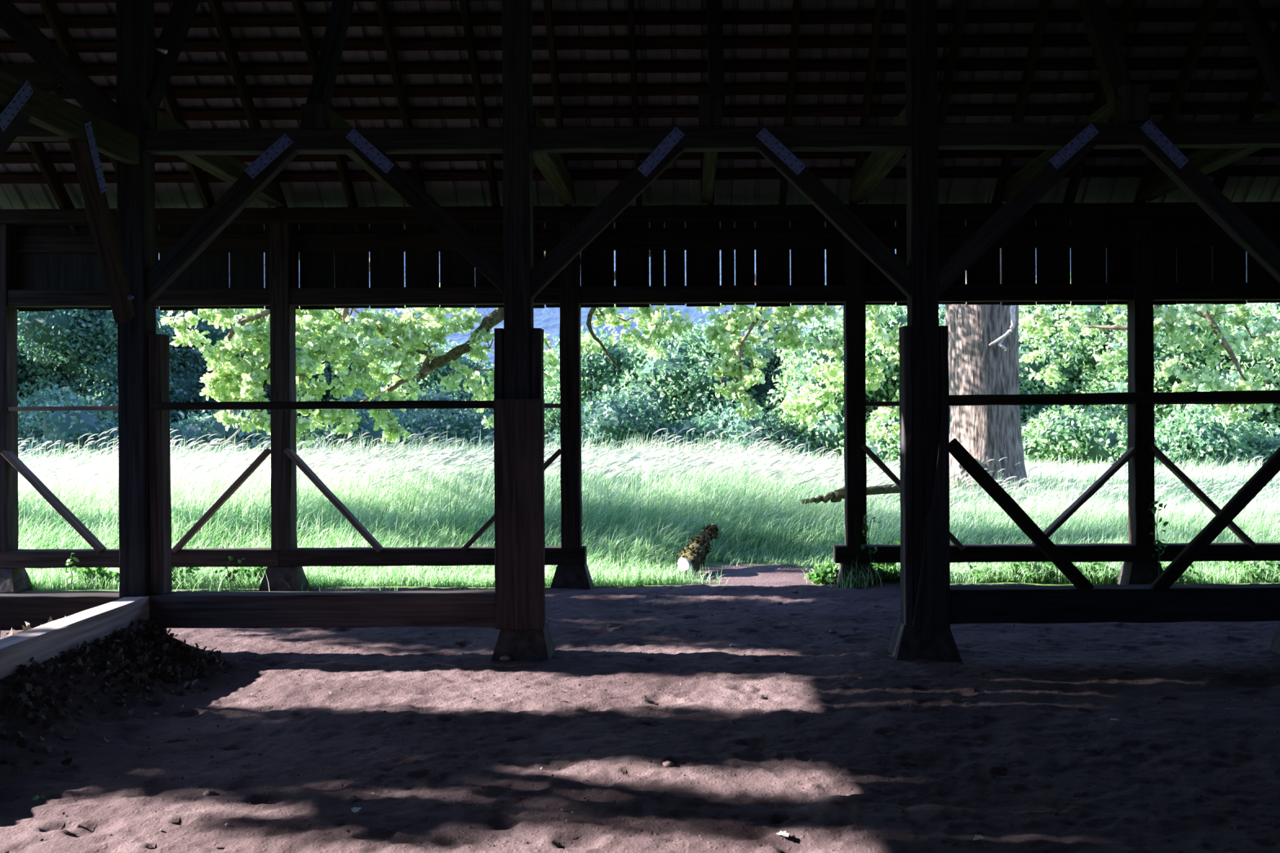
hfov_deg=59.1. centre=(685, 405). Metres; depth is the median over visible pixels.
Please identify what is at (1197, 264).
wall
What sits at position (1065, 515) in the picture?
brace
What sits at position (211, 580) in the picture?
grass tuft
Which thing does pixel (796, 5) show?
rafter
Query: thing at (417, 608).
beam
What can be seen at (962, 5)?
rafter
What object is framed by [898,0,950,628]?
timber post
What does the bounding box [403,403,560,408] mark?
wall rail
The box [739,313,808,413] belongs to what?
tree
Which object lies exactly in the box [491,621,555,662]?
block
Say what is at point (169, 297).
header beam
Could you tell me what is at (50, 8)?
rafter
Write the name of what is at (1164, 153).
knee brace
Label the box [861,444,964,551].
brace
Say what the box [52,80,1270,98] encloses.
batten
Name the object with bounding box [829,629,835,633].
stone
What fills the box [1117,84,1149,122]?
block
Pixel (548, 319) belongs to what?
mountain
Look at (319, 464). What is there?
head
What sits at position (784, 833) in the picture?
dry leaf
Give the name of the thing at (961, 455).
brace
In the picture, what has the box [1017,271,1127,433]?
tree
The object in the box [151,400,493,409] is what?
rail
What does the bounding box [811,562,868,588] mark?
grass tuft
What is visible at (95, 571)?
weeds
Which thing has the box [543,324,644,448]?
tree
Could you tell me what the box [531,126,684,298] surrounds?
knee brace
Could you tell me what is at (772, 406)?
bush
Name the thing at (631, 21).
rafter
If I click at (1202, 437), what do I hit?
bush
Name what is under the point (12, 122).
knee brace
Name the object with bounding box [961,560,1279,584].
weeds
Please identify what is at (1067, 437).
bush
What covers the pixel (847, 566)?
block
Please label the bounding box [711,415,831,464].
bush
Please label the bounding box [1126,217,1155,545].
wall post
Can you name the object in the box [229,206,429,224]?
wall plate
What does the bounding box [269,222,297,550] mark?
wall post
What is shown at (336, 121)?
tie beam
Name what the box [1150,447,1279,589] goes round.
brace
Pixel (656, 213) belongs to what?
wall plate
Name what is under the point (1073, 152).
knee brace
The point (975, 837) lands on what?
dry leaf
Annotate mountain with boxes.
[242,248,1234,400]
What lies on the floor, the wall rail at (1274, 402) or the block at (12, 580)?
the block at (12, 580)
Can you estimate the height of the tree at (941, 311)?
5.395 m
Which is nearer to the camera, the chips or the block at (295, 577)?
the chips
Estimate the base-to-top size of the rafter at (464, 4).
6.910 m
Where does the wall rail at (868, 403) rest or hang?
attached to the wall post at (1140, 230)
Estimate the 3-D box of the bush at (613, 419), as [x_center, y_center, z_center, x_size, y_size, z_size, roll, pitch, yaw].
[-1.191,0.747,24.783,3.676,2.322,3.386,0,0,-43]
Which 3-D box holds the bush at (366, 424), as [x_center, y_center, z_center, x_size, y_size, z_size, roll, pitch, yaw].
[-7.342,0.828,24.997,3.459,2.386,3.061,0,0,7]
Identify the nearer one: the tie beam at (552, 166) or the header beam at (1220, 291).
the tie beam at (552, 166)
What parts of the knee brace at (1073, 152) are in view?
steel plate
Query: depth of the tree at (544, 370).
32.07 m
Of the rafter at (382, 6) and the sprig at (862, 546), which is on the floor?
the sprig at (862, 546)
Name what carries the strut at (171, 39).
attached to the timber post at (144, 500)
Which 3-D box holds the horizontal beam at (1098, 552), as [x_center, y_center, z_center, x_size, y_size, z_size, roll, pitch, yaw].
[4.942,1.257,9.675,7.330,0.143,0.165,0,0,0]
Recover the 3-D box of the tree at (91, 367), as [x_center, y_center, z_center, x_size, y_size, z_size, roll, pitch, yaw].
[-15.605,-1.188,29.783,4.371,6.557,5.094,0,0,-19]
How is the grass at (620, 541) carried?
on the ground at (776, 575)
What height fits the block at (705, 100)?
0.192 m
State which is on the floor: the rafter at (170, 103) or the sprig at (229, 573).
the sprig at (229, 573)
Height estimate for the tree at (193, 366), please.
6.159 m
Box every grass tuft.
[32,793,44,799]
[174,568,289,591]
[302,580,455,591]
[450,577,494,590]
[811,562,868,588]
[843,560,887,587]
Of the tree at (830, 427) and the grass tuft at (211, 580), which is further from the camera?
the tree at (830, 427)
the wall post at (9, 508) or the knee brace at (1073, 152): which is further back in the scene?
the wall post at (9, 508)
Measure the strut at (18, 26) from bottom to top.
0.955 m
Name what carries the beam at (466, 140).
attached to the timber post at (518, 364)
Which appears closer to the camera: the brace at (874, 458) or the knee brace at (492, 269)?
the knee brace at (492, 269)
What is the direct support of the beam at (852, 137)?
attached to the timber post at (924, 402)
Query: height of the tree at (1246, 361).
4.677 m
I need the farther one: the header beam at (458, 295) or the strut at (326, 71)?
the header beam at (458, 295)
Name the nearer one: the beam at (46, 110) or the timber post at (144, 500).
the beam at (46, 110)
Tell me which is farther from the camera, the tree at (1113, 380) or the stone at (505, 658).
the tree at (1113, 380)
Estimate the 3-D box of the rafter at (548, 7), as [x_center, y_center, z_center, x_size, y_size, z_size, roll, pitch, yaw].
[-1.029,-4.842,6.306,0.050,6.910,7.415,0,0,0]
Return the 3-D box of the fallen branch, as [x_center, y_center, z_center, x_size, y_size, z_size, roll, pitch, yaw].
[1.897,0.997,12.642,1.199,0.211,0.197,0,0,-11]
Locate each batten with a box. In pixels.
[0,32,1251,53]
[0,147,1279,163]
[8,56,1259,75]
[12,141,68,142]
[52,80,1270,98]
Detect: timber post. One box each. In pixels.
[115,0,172,599]
[493,0,545,629]
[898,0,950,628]
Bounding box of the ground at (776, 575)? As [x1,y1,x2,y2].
[28,472,1279,591]
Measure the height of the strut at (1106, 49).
1.338 m
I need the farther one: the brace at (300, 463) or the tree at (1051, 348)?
the tree at (1051, 348)
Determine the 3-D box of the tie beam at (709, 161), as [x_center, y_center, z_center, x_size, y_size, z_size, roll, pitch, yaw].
[0.179,-1.817,8.322,0.094,0.164,2.504,0,-1,0]
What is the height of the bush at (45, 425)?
2.378 m
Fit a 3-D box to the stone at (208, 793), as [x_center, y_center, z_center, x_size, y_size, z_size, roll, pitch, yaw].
[-1.932,1.577,4.577,0.056,0.032,0.042,0,0,0]
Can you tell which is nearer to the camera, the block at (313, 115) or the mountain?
the block at (313, 115)
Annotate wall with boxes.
[14,218,1279,311]
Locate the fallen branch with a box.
[801,484,899,504]
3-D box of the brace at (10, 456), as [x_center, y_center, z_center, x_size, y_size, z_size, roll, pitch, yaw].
[-5.391,0.817,9.620,0.853,0.880,0.104,0,0,0]
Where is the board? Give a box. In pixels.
[0,63,57,93]
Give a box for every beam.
[0,68,139,164]
[0,547,279,568]
[0,592,119,631]
[0,596,149,679]
[7,288,269,307]
[13,121,68,141]
[16,227,1279,253]
[144,127,502,155]
[146,589,495,628]
[155,110,284,206]
[279,546,586,566]
[289,286,559,306]
[309,101,410,205]
[529,124,910,152]
[533,106,575,204]
[579,284,845,304]
[702,98,721,203]
[833,542,1279,563]
[848,106,906,203]
[865,283,1133,302]
[937,121,1279,150]
[950,583,1279,623]
[1002,96,1128,201]
[1137,107,1279,200]
[1153,282,1279,301]
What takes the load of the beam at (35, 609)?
on the block
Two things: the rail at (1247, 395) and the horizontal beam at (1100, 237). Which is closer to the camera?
the rail at (1247, 395)
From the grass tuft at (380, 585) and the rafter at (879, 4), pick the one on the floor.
the grass tuft at (380, 585)
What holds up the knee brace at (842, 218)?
attached to the timber post at (924, 402)
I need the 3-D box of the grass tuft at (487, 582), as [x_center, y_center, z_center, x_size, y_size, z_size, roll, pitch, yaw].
[-1.717,1.515,9.483,0.513,0.122,0.411,0,0,-17]
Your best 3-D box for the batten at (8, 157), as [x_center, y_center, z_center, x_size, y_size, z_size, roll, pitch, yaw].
[1.438,-2.104,9.402,15.700,0.090,0.093,0,0,0]
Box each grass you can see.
[17,457,1279,584]
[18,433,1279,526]
[26,558,1279,590]
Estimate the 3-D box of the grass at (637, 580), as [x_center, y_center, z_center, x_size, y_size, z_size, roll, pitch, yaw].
[0.317,1.451,9.992,12.804,0.293,1.125,0,0,0]
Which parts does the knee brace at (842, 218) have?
steel plate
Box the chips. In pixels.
[2,588,1279,852]
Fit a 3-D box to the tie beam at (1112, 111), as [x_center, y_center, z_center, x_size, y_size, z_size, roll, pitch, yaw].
[2.729,-1.832,8.321,0.094,0.165,2.503,0,-1,0]
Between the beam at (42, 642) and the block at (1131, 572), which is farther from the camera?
the block at (1131, 572)
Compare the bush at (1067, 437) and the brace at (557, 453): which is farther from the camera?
the bush at (1067, 437)
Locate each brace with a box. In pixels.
[0,79,33,159]
[0,449,106,552]
[67,120,135,323]
[146,133,298,302]
[171,448,271,552]
[284,448,383,552]
[346,128,503,293]
[461,448,561,551]
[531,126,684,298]
[755,127,911,297]
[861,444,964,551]
[938,123,1098,295]
[949,438,1093,589]
[1030,447,1137,549]
[1138,120,1279,282]
[1150,444,1257,548]
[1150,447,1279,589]
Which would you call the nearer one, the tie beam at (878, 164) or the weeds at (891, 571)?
the tie beam at (878, 164)
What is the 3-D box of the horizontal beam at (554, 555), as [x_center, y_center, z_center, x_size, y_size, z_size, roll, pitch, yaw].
[-2.158,1.296,9.675,2.604,0.146,0.165,0,0,0]
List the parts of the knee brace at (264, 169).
steel plate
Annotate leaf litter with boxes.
[0,617,243,773]
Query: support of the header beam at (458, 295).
attached to the wall post at (571, 471)
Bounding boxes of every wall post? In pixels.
[0,224,18,551]
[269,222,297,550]
[559,220,582,548]
[843,218,866,546]
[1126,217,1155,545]
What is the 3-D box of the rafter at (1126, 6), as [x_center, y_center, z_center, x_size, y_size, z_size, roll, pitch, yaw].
[3.262,-4.866,6.307,0.052,6.911,7.416,0,0,0]
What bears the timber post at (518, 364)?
on the block at (533, 645)
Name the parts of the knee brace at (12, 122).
steel plate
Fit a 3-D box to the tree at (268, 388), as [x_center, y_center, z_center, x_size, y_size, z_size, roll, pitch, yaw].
[-13.337,-0.330,34.135,5.444,5.086,5.222,0,0,-6]
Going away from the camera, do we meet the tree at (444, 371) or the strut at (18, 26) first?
the strut at (18, 26)
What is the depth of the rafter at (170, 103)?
9.32 m
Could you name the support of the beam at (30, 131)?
attached to the timber post at (144, 500)
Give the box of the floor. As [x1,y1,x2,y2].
[0,582,1279,852]
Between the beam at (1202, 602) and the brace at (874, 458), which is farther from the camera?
the brace at (874, 458)
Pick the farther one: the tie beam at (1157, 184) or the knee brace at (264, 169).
the tie beam at (1157, 184)
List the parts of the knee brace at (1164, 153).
steel plate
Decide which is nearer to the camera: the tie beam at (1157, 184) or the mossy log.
the tie beam at (1157, 184)
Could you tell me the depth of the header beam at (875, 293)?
9.61 m
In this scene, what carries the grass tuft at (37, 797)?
on the floor
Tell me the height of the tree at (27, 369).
6.338 m
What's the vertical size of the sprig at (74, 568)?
0.292 m
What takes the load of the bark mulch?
on the floor
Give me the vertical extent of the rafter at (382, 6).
6.912 m
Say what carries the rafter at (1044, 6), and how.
on the wall plate
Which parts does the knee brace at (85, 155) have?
steel plate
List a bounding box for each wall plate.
[0,208,89,226]
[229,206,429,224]
[612,204,829,222]
[1019,202,1212,219]
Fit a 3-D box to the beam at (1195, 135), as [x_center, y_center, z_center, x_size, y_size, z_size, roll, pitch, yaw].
[2.724,-1.711,7.155,2.280,0.144,0.134,0,0,0]
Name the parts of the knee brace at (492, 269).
steel plate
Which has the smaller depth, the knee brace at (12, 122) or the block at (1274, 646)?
the knee brace at (12, 122)
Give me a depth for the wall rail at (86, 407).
9.61 m
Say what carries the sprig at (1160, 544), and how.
on the floor
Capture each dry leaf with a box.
[351,807,360,813]
[775,831,789,837]
[973,834,984,840]
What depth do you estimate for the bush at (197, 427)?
22.12 m
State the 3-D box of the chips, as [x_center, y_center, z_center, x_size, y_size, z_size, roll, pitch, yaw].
[1.004,1.560,6.504,8.004,0.117,5.817,0,0,0]
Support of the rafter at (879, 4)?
on the wall plate
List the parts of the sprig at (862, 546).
stem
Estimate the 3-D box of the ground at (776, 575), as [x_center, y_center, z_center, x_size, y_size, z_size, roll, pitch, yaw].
[0.007,1.211,74.860,240.000,0.821,130.280,0,0,0]
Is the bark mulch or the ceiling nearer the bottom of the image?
the bark mulch
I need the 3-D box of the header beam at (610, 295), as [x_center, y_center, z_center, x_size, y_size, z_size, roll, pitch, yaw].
[0.228,-0.950,9.675,2.269,0.147,0.135,0,0,0]
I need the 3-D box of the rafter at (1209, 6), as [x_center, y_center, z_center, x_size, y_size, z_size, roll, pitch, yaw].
[3.875,-4.871,6.308,0.052,6.912,7.415,0,0,0]
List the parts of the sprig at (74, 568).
stem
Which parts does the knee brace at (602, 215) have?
steel plate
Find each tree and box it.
[17,309,185,430]
[17,311,76,421]
[157,307,267,424]
[158,248,1279,498]
[223,316,333,434]
[296,333,393,414]
[347,338,493,419]
[484,352,551,395]
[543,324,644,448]
[601,311,785,427]
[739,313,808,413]
[764,302,950,466]
[938,304,950,425]
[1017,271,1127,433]
[1051,303,1254,434]
[1164,302,1279,439]
[1254,308,1279,434]
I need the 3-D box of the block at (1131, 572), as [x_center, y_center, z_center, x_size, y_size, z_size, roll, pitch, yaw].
[3.913,1.441,9.675,0.344,0.213,0.280,0,0,0]
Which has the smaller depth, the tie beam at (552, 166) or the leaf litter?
the leaf litter
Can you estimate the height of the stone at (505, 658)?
0.046 m
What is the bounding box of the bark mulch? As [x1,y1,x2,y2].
[0,616,66,638]
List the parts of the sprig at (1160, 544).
stem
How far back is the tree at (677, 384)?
24.87 m
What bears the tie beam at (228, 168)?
attached to the timber post at (144, 500)
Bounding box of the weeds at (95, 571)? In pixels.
[74,567,266,588]
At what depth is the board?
7.07 m
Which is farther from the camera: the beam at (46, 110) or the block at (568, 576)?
the block at (568, 576)
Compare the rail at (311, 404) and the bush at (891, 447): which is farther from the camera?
the bush at (891, 447)
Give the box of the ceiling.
[0,0,1279,231]
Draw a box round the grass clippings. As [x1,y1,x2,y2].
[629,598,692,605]
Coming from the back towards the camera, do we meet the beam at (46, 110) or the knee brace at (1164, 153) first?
the knee brace at (1164, 153)
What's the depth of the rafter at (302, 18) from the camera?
8.61 m
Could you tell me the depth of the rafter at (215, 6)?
8.65 m
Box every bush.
[17,384,118,462]
[169,409,310,462]
[297,389,426,462]
[400,382,493,455]
[544,386,674,457]
[644,391,786,458]
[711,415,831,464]
[766,406,844,462]
[825,408,900,470]
[1021,404,1128,471]
[1101,404,1279,476]
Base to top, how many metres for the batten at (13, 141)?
0.090 m
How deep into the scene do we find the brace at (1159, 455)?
9.57 m
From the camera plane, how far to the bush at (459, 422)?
24.94 m
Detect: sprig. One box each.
[64,552,79,587]
[213,555,245,587]
[860,515,881,582]
[1147,501,1168,575]
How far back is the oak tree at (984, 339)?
14.98 m
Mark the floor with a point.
(1120, 804)
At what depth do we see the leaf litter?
6.15 m
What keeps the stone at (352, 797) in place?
on the floor
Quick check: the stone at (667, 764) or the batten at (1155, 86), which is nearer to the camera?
the stone at (667, 764)
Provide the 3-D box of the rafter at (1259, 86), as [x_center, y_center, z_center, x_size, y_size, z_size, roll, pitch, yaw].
[4.488,-4.875,6.307,0.050,6.908,7.416,0,0,0]
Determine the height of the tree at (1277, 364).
5.140 m
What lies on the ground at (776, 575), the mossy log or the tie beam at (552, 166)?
the mossy log
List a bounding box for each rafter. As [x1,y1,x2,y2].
[0,57,77,233]
[38,0,116,173]
[155,46,215,208]
[206,0,288,207]
[291,0,359,232]
[375,0,431,231]
[458,0,501,231]
[542,0,571,205]
[626,0,642,230]
[778,0,800,230]
[849,0,884,204]
[937,0,968,158]
[991,0,1052,203]
[1061,0,1135,227]
[1133,0,1219,202]
[1202,17,1279,227]
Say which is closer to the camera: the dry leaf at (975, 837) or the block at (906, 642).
the dry leaf at (975, 837)
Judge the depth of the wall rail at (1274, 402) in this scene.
9.61 m
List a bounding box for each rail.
[8,405,267,411]
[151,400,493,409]
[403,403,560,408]
[866,401,1133,406]
[948,390,1279,405]
[1154,400,1279,404]
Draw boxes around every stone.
[202,790,216,796]
[346,795,358,800]
[499,655,511,662]
[662,760,675,767]
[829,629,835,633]
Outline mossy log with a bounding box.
[676,523,718,578]
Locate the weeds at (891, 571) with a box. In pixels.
[804,540,900,585]
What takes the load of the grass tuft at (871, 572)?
on the floor
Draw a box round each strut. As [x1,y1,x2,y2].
[0,0,126,125]
[146,0,199,111]
[306,0,354,106]
[1075,0,1132,102]
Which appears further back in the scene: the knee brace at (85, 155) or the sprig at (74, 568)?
the sprig at (74, 568)
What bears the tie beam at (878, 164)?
attached to the timber post at (924, 402)
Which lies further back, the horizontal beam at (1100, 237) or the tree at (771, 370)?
the tree at (771, 370)
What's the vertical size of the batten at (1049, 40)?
0.090 m
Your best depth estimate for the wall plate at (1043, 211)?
9.57 m
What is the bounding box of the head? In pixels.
[17,426,1279,511]
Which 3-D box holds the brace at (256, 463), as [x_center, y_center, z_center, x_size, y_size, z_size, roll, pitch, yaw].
[-3.955,0.813,9.620,0.831,0.879,0.104,0,0,0]
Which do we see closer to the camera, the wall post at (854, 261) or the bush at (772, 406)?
the wall post at (854, 261)
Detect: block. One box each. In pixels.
[0,568,32,593]
[258,566,308,591]
[300,103,330,128]
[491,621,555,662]
[550,563,593,589]
[698,93,712,126]
[835,563,878,587]
[887,618,962,662]
[1115,561,1163,584]
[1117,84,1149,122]
[1268,621,1279,654]
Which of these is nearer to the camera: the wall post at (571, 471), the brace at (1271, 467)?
the brace at (1271, 467)

